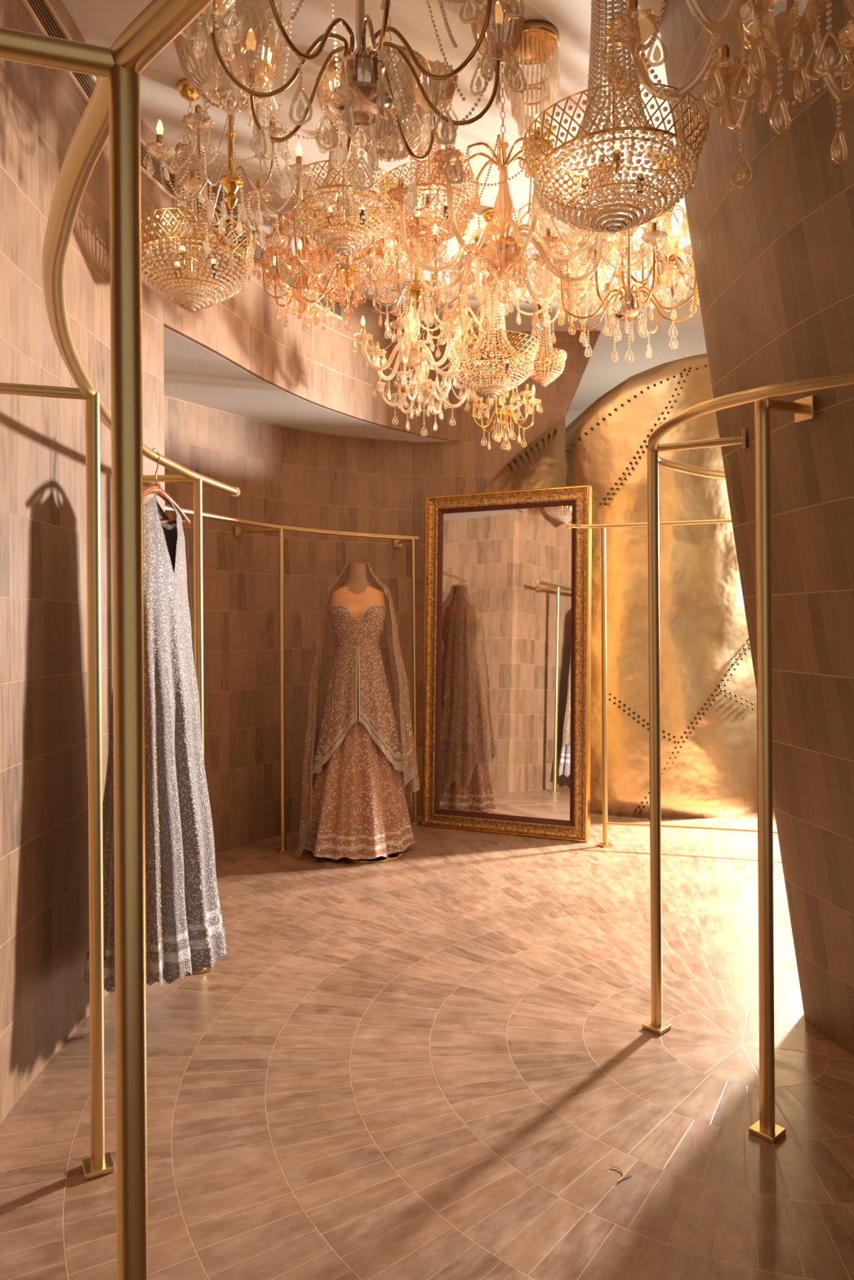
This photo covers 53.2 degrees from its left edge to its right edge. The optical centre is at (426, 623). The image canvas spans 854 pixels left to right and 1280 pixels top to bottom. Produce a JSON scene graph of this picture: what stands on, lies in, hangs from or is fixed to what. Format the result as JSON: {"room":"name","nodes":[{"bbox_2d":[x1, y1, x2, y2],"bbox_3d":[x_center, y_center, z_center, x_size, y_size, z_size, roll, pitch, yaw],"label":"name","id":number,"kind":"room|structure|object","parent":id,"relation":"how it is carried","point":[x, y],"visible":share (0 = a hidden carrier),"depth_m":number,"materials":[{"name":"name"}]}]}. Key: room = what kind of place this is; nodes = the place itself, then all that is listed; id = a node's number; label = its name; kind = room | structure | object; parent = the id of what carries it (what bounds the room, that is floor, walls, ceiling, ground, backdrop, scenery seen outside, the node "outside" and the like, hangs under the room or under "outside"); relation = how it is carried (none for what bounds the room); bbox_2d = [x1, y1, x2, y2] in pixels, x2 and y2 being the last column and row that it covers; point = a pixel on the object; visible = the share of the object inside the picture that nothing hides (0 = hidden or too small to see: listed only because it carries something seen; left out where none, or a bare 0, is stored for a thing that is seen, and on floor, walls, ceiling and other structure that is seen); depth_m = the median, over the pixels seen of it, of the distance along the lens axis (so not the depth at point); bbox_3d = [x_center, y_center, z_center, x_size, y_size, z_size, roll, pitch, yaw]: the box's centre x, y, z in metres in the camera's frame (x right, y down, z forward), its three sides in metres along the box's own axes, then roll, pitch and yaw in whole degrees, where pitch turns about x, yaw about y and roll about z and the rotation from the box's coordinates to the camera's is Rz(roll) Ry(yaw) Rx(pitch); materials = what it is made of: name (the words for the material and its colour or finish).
{"room":"clothing store","nodes":[
{"label":"clothing store","id":0,"kind":"room"},
{"bbox_2d":[0,0,164,1124],"bbox_3d":[-0.977,-0.338,1.661,0.360,3.350,3.854,0,0,-9],"label":"wall","id":1,"kind":"structure","parent":0,"point":[45,993],"depth_m":2.61,"materials":[{"name":"tile"}]},
{"bbox_2d":[21,0,72,40],"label":"air vent","id":2,"kind":"object","parent":1,"relation":"in","point":[45,18],"depth_m":2.63,"materials":[{"name":"brown metal"}]},
{"bbox_2d":[66,71,97,103],"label":"air vent","id":3,"kind":"object","parent":1,"relation":"in","point":[85,83],"depth_m":2.92,"materials":[{"name":"brown metal"}]},
{"bbox_2d":[140,137,174,199],"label":"air vent","id":4,"kind":"object","parent":1,"relation":"in","point":[156,179],"depth_m":3.50,"materials":[{"name":"brown metal"}]},
{"bbox_2d":[211,204,274,272],"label":"air vent","id":5,"kind":"object","parent":1,"relation":"in","point":[259,249],"depth_m":4.16,"materials":[{"name":"brown metal"}]},
{"bbox_2d":[279,262,299,292],"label":"air vent","id":6,"kind":"object","parent":1,"relation":"in","point":[290,280],"depth_m":4.58,"materials":[{"name":"brown metal"}]},
{"bbox_2d":[314,290,342,319],"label":"air vent","id":7,"kind":"object","parent":1,"relation":"in","point":[337,308],"depth_m":5.00,"materials":[{"name":"brown metal"}]},
{"bbox_2d":[164,395,413,853],"bbox_3d":[-1.209,0.043,4.964,0.344,2.590,2.946,0,0,43],"label":"wall","id":8,"kind":"structure","parent":0,"point":[283,475],"depth_m":5.30,"materials":[{"name":"tile"}]},
{"bbox_2d":[163,326,452,442],"bbox_3d":[-0.788,-1.269,4.850,0.953,0.031,3.257,0,0,36],"label":"ceiling","id":9,"kind":"structure","parent":0,"point":[193,373],"depth_m":4.69,"materials":[{"name":"grey paint"}]},
{"bbox_2d":[162,142,462,441],"bbox_3d":[-0.487,-1.637,4.868,0.395,0.760,2.891,0,0,33],"label":"wall","id":10,"kind":"structure","parent":0,"point":[317,366],"depth_m":4.74,"materials":[{"name":"tile"}]},
{"bbox_2d":[62,0,706,409],"bbox_3d":[0.886,-2.051,3.350,8.200,0.050,9.700,0,0,0],"label":"ceiling","id":11,"kind":"structure","parent":0,"point":[100,22],"depth_m":3.44,"materials":[{"name":"white paint"}]},
{"bbox_2d":[141,79,256,312],"bbox_3d":[-0.885,-1.591,3.200,0.479,0.845,0.479,0,0,-11],"label":"chandelier","id":12,"kind":"object","parent":11,"relation":"hanging from","point":[186,91],"visible":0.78,"depth_m":3.15,"materials":[{"name":"clear glass"}]},
{"bbox_2d":[173,261,180,280],"bbox_3d":[-0.951,-1.344,3.251,0.023,0.070,0.024,0,0,0],"label":"socket","id":13,"kind":"object","parent":12,"relation":"attached to","point":[177,263],"depth_m":3.24,"materials":[{"name":"brown metal"}]},
{"bbox_2d":[178,245,185,266],"bbox_3d":[-0.894,-1.345,3.116,0.023,0.070,0.024,0,0,0],"label":"socket","id":14,"kind":"object","parent":12,"relation":"attached to","point":[183,249],"depth_m":3.11,"materials":[{"name":"brown metal"}]},
{"bbox_2d":[211,259,216,278],"bbox_3d":[-0.806,-1.345,3.233,0.023,0.070,0.024,0,0,0],"label":"socket","id":15,"kind":"object","parent":12,"relation":"attached to","point":[213,262],"depth_m":3.22,"materials":[{"name":"black plastic"}]},
{"bbox_2d":[142,100,316,259],"bbox_3d":[-0.623,-1.605,2.701,0.476,0.820,0.539,0,0,13],"label":"chandelier","id":16,"kind":"object","parent":11,"relation":"hanging from","point":[197,122],"visible":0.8,"depth_m":2.68,"materials":[{"name":"clear glass"}]},
{"bbox_2d":[173,0,290,111],"bbox_3d":[-0.467,-1.610,2.000,0.295,0.813,0.295,0,0,0],"label":"chandelier","id":17,"kind":"object","parent":11,"relation":"hanging from","point":[205,73],"visible":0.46,"depth_m":1.94,"materials":[{"name":"clear glass"}]},
{"bbox_2d":[252,199,359,331],"bbox_3d":[-0.583,-1.719,4.099,0.481,0.594,0.478,0,0,-33],"label":"chandelier","id":18,"kind":"object","parent":11,"relation":"hanging from","point":[264,263],"visible":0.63,"depth_m":4.06,"materials":[{"name":"clear glass"}]},
{"bbox_2d":[262,203,368,330],"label":"chandelier","id":19,"kind":"object","parent":11,"relation":"hanging from","point":[348,269],"depth_m":3.58,"materials":[{"name":"gold metal"}]},
{"bbox_2d":[270,196,369,302],"bbox_3d":[-0.521,-1.815,4.199,0.496,0.414,0.500,0,0,40],"label":"chandelier","id":20,"kind":"object","parent":11,"relation":"hanging from","point":[281,220],"visible":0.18,"depth_m":4.14,"materials":[{"name":"clear glass"}]},
{"bbox_2d":[291,60,398,256],"bbox_3d":[-0.303,-1.677,3.100,0.397,0.681,0.397,0,0,-19],"label":"chandelier","id":21,"kind":"object","parent":11,"relation":"hanging from","point":[325,242],"visible":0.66,"depth_m":3.05,"materials":[{"name":"clear glass"}]},
{"bbox_2d":[327,206,333,226],"bbox_3d":[-0.357,-1.498,3.142,0.023,0.070,0.024,0,0,0],"label":"socket","id":22,"kind":"object","parent":21,"relation":"attached to","point":[331,211],"depth_m":3.13,"materials":[{"name":"brown metal"}]},
{"bbox_2d":[336,192,342,212],"bbox_3d":[-0.310,-1.498,3.031,0.023,0.070,0.024,0,0,0],"label":"socket","id":23,"kind":"object","parent":21,"relation":"attached to","point":[340,193],"depth_m":3.03,"materials":[{"name":"brown metal"}]},
{"bbox_2d":[359,204,364,225],"bbox_3d":[-0.238,-1.499,3.127,0.023,0.070,0.024,0,0,0],"label":"socket","id":24,"kind":"object","parent":21,"relation":"attached to","point":[362,208],"depth_m":3.12,"materials":[{"name":"black plastic"}]},
{"bbox_2d":[180,0,526,217],"bbox_3d":[-0.129,-1.420,1.619,0.627,1.198,0.624,0,0,-36],"label":"chandelier","id":25,"kind":"object","parent":11,"relation":"hanging from","point":[350,96],"visible":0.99,"depth_m":1.63,"materials":[{"name":"clear glass"}]},
{"bbox_2d":[328,200,432,303],"bbox_3d":[-0.232,-1.858,4.299,0.555,0.414,0.552,0,0,-27],"label":"chandelier","id":26,"kind":"object","parent":11,"relation":"hanging from","point":[378,251],"visible":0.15,"depth_m":4.26,"materials":[{"name":"clear glass"}]},
{"bbox_2d":[355,3,427,161],"bbox_3d":[-0.117,-1.713,2.600,0.304,0.612,0.304,0,0,0],"label":"chandelier","id":27,"kind":"object","parent":11,"relation":"hanging from","point":[403,71],"visible":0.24,"depth_m":2.50,"materials":[{"name":"clear glass"}]},
{"bbox_2d":[372,213,413,327],"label":"chandelier","id":28,"kind":"object","parent":11,"relation":"hanging from","point":[397,221],"depth_m":3.61,"materials":[{"name":"clear glass"}]},
{"bbox_2d":[352,188,471,402],"bbox_3d":[-0.074,-1.547,4.001,0.511,0.946,0.579,0,0,13],"label":"chandelier","id":29,"kind":"object","parent":11,"relation":"hanging from","point":[410,354],"visible":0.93,"depth_m":3.96,"materials":[{"name":"gold metal"}]},
{"bbox_2d":[359,144,474,344],"bbox_3d":[-0.046,-1.602,3.549,0.481,0.835,0.478,0,0,-44],"label":"chandelier","id":30,"kind":"object","parent":11,"relation":"hanging from","point":[416,291],"visible":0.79,"depth_m":3.50,"materials":[{"name":"clear glass"}]},
{"bbox_2d":[371,253,476,435],"bbox_3d":[-0.023,-1.526,4.701,0.520,0.988,0.589,0,0,24],"label":"chandelier","id":31,"kind":"object","parent":11,"relation":"hanging from","point":[428,393],"visible":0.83,"depth_m":4.68,"materials":[{"name":"gold metal"}]},
{"bbox_2d":[380,124,479,244],"bbox_3d":[0.012,-1.788,3.500,0.408,0.485,0.408,0,0,19],"label":"chandelier","id":32,"kind":"object","parent":11,"relation":"hanging from","point":[469,206],"visible":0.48,"depth_m":3.44,"materials":[{"name":"clear glass"}]},
{"bbox_2d":[425,190,430,208],"bbox_3d":[0.004,-1.708,3.429,0.023,0.070,0.024,0,0,0],"label":"socket","id":33,"kind":"object","parent":32,"relation":"attached to","point":[427,192],"depth_m":3.42,"materials":[{"name":"brown metal"}]},
{"bbox_2d":[443,201,448,219],"bbox_3d":[0.078,-1.708,3.528,0.023,0.070,0.024,0,0,0],"label":"socket","id":34,"kind":"object","parent":32,"relation":"attached to","point":[445,207],"depth_m":3.52,"materials":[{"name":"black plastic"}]},
{"bbox_2d":[406,223,513,359],"bbox_3d":[0.167,-1.694,4.349,0.518,0.655,0.515,0,0,-27],"label":"chandelier","id":35,"kind":"object","parent":11,"relation":"hanging from","point":[460,317],"visible":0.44,"depth_m":4.32,"materials":[{"name":"gold metal"}]},
{"bbox_2d":[445,208,539,398],"bbox_3d":[0.321,-1.566,4.200,0.458,0.912,0.458,0,0,-26],"label":"chandelier","id":36,"kind":"object","parent":11,"relation":"hanging from","point":[495,390],"visible":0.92,"depth_m":4.14,"materials":[{"name":"gold metal"}]},
{"bbox_2d":[476,361,481,374],"bbox_3d":[0.259,-1.273,4.248,0.023,0.070,0.024,0,0,0],"label":"socket","id":37,"kind":"object","parent":36,"relation":"attached to","point":[477,364],"depth_m":4.24,"materials":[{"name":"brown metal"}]},
{"bbox_2d":[489,352,493,367],"bbox_3d":[0.313,-1.273,4.120,0.023,0.070,0.024,0,0,0],"label":"socket","id":38,"kind":"object","parent":36,"relation":"attached to","point":[491,357],"depth_m":4.11,"materials":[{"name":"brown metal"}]},
{"bbox_2d":[504,359,509,373],"bbox_3d":[0.397,-1.274,4.231,0.023,0.070,0.024,0,0,0],"label":"socket","id":39,"kind":"object","parent":36,"relation":"attached to","point":[507,362],"depth_m":4.22,"materials":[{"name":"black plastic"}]},
{"bbox_2d":[385,0,616,330],"bbox_3d":[0.248,-1.529,2.799,0.740,0.985,0.737,0,0,-33],"label":"chandelier","id":40,"kind":"object","parent":11,"relation":"hanging from","point":[504,251],"visible":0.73,"depth_m":2.77,"materials":[{"name":"gold metal"}]},
{"bbox_2d":[464,270,542,450],"bbox_3d":[0.435,-1.511,4.901,0.416,1.025,0.469,0,0,19],"label":"chandelier","id":41,"kind":"object","parent":11,"relation":"hanging from","point":[503,413],"visible":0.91,"depth_m":4.88,"materials":[{"name":"gold metal"}]},
{"bbox_2d":[504,19,559,137],"bbox_3d":[0.364,-1.858,2.950,0.193,0.330,0.192,0,0,0],"label":"chandelier","id":42,"kind":"object","parent":11,"relation":"attached to","point":[539,42],"visible":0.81,"depth_m":2.91,"materials":[{"name":"brown metal"}]},
{"bbox_2d":[521,301,567,386],"bbox_3d":[0.743,-1.762,5.400,0.284,0.527,0.284,0,0,-4],"label":"chandelier","id":43,"kind":"object","parent":11,"relation":"hanging from","point":[560,362],"visible":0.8,"depth_m":5.36,"materials":[{"name":"gold metal"}]},
{"bbox_2d":[471,124,619,326],"bbox_3d":[0.480,-1.645,3.499,0.570,0.757,0.573,0,0,34],"label":"chandelier","id":44,"kind":"object","parent":11,"relation":"hanging from","point":[539,281],"visible":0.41,"depth_m":3.47,"materials":[{"name":"clear glass"}]},
{"bbox_2d":[509,251,626,343],"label":"chandelier","id":45,"kind":"object","parent":11,"relation":"hanging from","point":[580,287],"depth_m":3.93,"materials":[{"name":"gold metal"}]},
{"bbox_2d":[551,228,586,255],"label":"chandelier","id":46,"kind":"object","parent":11,"relation":"hanging from","point":[570,246],"depth_m":3.81,"materials":[{"name":"gold metal"}]},
{"bbox_2d":[601,242,621,288],"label":"chandelier","id":47,"kind":"object","parent":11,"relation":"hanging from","point":[613,269],"depth_m":4.59,"materials":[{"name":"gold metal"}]},
{"bbox_2d":[522,0,708,232],"bbox_3d":[0.502,-1.540,2.300,0.488,0.966,0.488,0,0,34],"label":"chandelier","id":48,"kind":"object","parent":11,"relation":"hanging from","point":[644,127],"visible":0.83,"depth_m":2.23,"materials":[{"name":"gold metal"}]},
{"bbox_2d":[580,170,588,198],"bbox_3d":[0.435,-1.211,2.352,0.023,0.070,0.024,0,0,0],"label":"socket","id":49,"kind":"object","parent":48,"relation":"attached to","point":[584,173],"depth_m":2.34,"materials":[{"name":"brown metal"}]},
{"bbox_2d":[613,142,621,172],"bbox_3d":[0.493,-1.211,2.215,0.023,0.070,0.024,0,0,0],"label":"socket","id":50,"kind":"object","parent":48,"relation":"attached to","point":[616,150],"depth_m":2.21,"materials":[{"name":"brown metal"}]},
{"bbox_2d":[635,166,644,193],"bbox_3d":[0.583,-1.212,2.333,0.023,0.070,0.024,0,0,0],"label":"socket","id":51,"kind":"object","parent":48,"relation":"attached to","point":[638,171],"depth_m":2.33,"materials":[{"name":"black plastic"}]},
{"bbox_2d":[549,76,696,362],"bbox_3d":[0.754,-1.502,3.199,0.592,1.046,0.589,0,0,-27],"label":"chandelier","id":52,"kind":"object","parent":11,"relation":"hanging from","point":[630,309],"visible":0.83,"depth_m":3.18,"materials":[{"name":"clear glass"}]},
{"bbox_2d":[630,242,642,271],"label":"chandelier","id":53,"kind":"object","parent":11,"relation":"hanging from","point":[635,253],"depth_m":3.76,"materials":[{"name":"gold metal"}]},
{"bbox_2d":[632,265,647,287],"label":"chandelier","id":54,"kind":"object","parent":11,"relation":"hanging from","point":[646,267],"depth_m":4.64,"materials":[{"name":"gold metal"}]},
{"bbox_2d":[609,156,699,319],"bbox_3d":[1.053,-1.698,3.749,0.481,0.658,0.478,0,0,-39],"label":"chandelier","id":55,"kind":"object","parent":11,"relation":"hanging from","point":[675,253],"visible":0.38,"depth_m":3.72,"materials":[{"name":"clear glass"}]},
{"bbox_2d":[600,0,853,187],"bbox_3d":[0.552,-1.397,1.350,0.515,1.255,0.584,0,0,-1],"label":"chandelier","id":56,"kind":"object","parent":11,"relation":"hanging from","point":[777,29],"visible":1,"depth_m":1.38,"materials":[{"name":"clear glass"}]},
{"bbox_2d":[0,807,853,1279],"bbox_3d":[0.909,1.349,3.350,8.200,0.050,9.700,0,0,0],"label":"floor","id":57,"kind":"structure","parent":0,"point":[437,1060],"depth_m":2.44,"materials":[{"name":"tile"}]},
{"bbox_2d":[0,0,240,1279],"bbox_3d":[-0.760,0.372,2.043,0.764,1.926,3.201,0,0,-15],"label":"clothes rack","id":58,"kind":"object","parent":57,"relation":"on","point":[113,109],"visible":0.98,"depth_m":0.85,"materials":[{"name":"gold metal"}]},
{"bbox_2d":[142,447,191,524],"bbox_3d":[-0.899,-0.461,2.858,0.046,0.257,0.401,0,0,10],"label":"clothes hanger","id":59,"kind":"object","parent":58,"relation":"hanging from","point":[148,490],"visible":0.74,"depth_m":2.89,"materials":[{"name":"brown wood"}]},
{"bbox_2d":[84,493,226,991],"bbox_3d":[-0.901,0.380,2.870,0.403,1.625,0.632,0,0,10],"label":"gown","id":60,"kind":"object","parent":59,"relation":"hanging from","point":[185,930],"visible":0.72,"depth_m":2.74,"materials":[{"name":"silver fabric"}]},
{"bbox_2d":[164,505,422,853],"bbox_3d":[-0.854,0.378,5.054,0.518,1.915,2.105,0,0,39],"label":"clothes rack","id":61,"kind":"object","parent":57,"relation":"on","point":[398,540],"visible":0.88,"depth_m":4.99,"materials":[{"name":"gold metal"}]},
{"bbox_2d":[330,563,404,862],"bbox_3d":[-0.348,0.489,4.938,0.420,1.686,0.390,0,0,-3],"label":"mannequin","id":62,"kind":"object","parent":57,"relation":"on","point":[357,594],"visible":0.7,"depth_m":4.93},
{"bbox_2d":[294,561,419,857],"bbox_3d":[-0.436,0.483,5.085,0.735,1.680,0.542,0,0,-13],"label":"veil","id":63,"kind":"object","parent":62,"relation":"attached to","point":[388,642],"visible":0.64,"depth_m":5.02,"materials":[{"name":"fabric"}]},
{"bbox_2d":[303,604,414,859],"bbox_3d":[-0.410,0.605,5.008,0.664,1.420,0.618,0,0,-3],"label":"gown","id":64,"kind":"object","parent":62,"relation":"attached to","point":[360,811],"visible":0.98,"depth_m":4.84,"materials":[{"name":"pink fabric"}]},
{"bbox_2d":[421,484,591,842],"bbox_3d":[0.494,0.240,5.451,1.103,2.176,0.176,0,0,24],"label":"mirror","id":65,"kind":"object","parent":57,"relation":"on","point":[507,702],"visible":1,"depth_m":5.43,"materials":[{"name":"gold metal"}]},
{"bbox_2d":[440,505,571,820],"bbox_3d":[0.492,0.240,5.447,0.883,1.953,0.090,0,0,24],"label":"mirror glass","id":66,"kind":"object","parent":65,"relation":"attached to","point":[505,571],"depth_m":5.44,"materials":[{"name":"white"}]},
{"bbox_2d":[610,1165,632,1182],"bbox_3d":[0.471,1.324,2.052,0.047,0.002,0.060,0,0,0],"label":"thread","id":67,"kind":"object","parent":57,"relation":"on","point":[623,1177],"visible":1,"depth_m":2.05,"materials":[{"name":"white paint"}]},
{"bbox_2d":[483,353,773,818],"bbox_3d":[1.712,-0.332,6.110,2.611,3.302,0.900,0,0,-27],"label":"wall","id":68,"kind":"structure","parent":57,"relation":"on","point":[708,692],"depth_m":5.79,"materials":[{"name":"gold metal"}]},
{"bbox_2d":[565,518,777,847],"bbox_3d":[1.828,0.357,4.821,2.051,1.920,0.142,0,0,16],"label":"clothes rack","id":69,"kind":"object","parent":57,"relation":"on","point":[603,627],"visible":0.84,"depth_m":5.06,"materials":[{"name":"gold metal"}]},
{"bbox_2d":[642,370,853,1143],"bbox_3d":[1.211,0.358,2.854,0.809,1.926,1.663,0,0,35],"label":"clothes rack","id":70,"kind":"object","parent":57,"relation":"on","point":[803,409],"visible":0.91,"depth_m":2.21,"materials":[{"name":"gold metal"}]},
{"bbox_2d":[411,331,599,815],"bbox_3d":[0.558,-0.349,5.960,1.320,3.350,0.080,0,0,0],"label":"wall","id":71,"kind":"structure","parent":0,"point":[467,466],"depth_m":5.92,"materials":[{"name":"tile"}]},
{"bbox_2d":[564,409,584,427],"bbox_3d":[2.697,-0.364,8.140,4.400,3.350,0.080,0,0,0],"label":"wall","id":72,"kind":"structure","parent":0,"point":[571,415],"depth_m":8.10,"materials":[{"name":"white paint"}]},
{"bbox_2d":[658,0,853,1056],"bbox_3d":[1.663,-0.357,1.753,1.637,3.350,2.802,0,0,-8],"label":"wall","id":73,"kind":"structure","parent":0,"point":[773,255],"depth_m":2.44,"materials":[{"name":"brown tile"}]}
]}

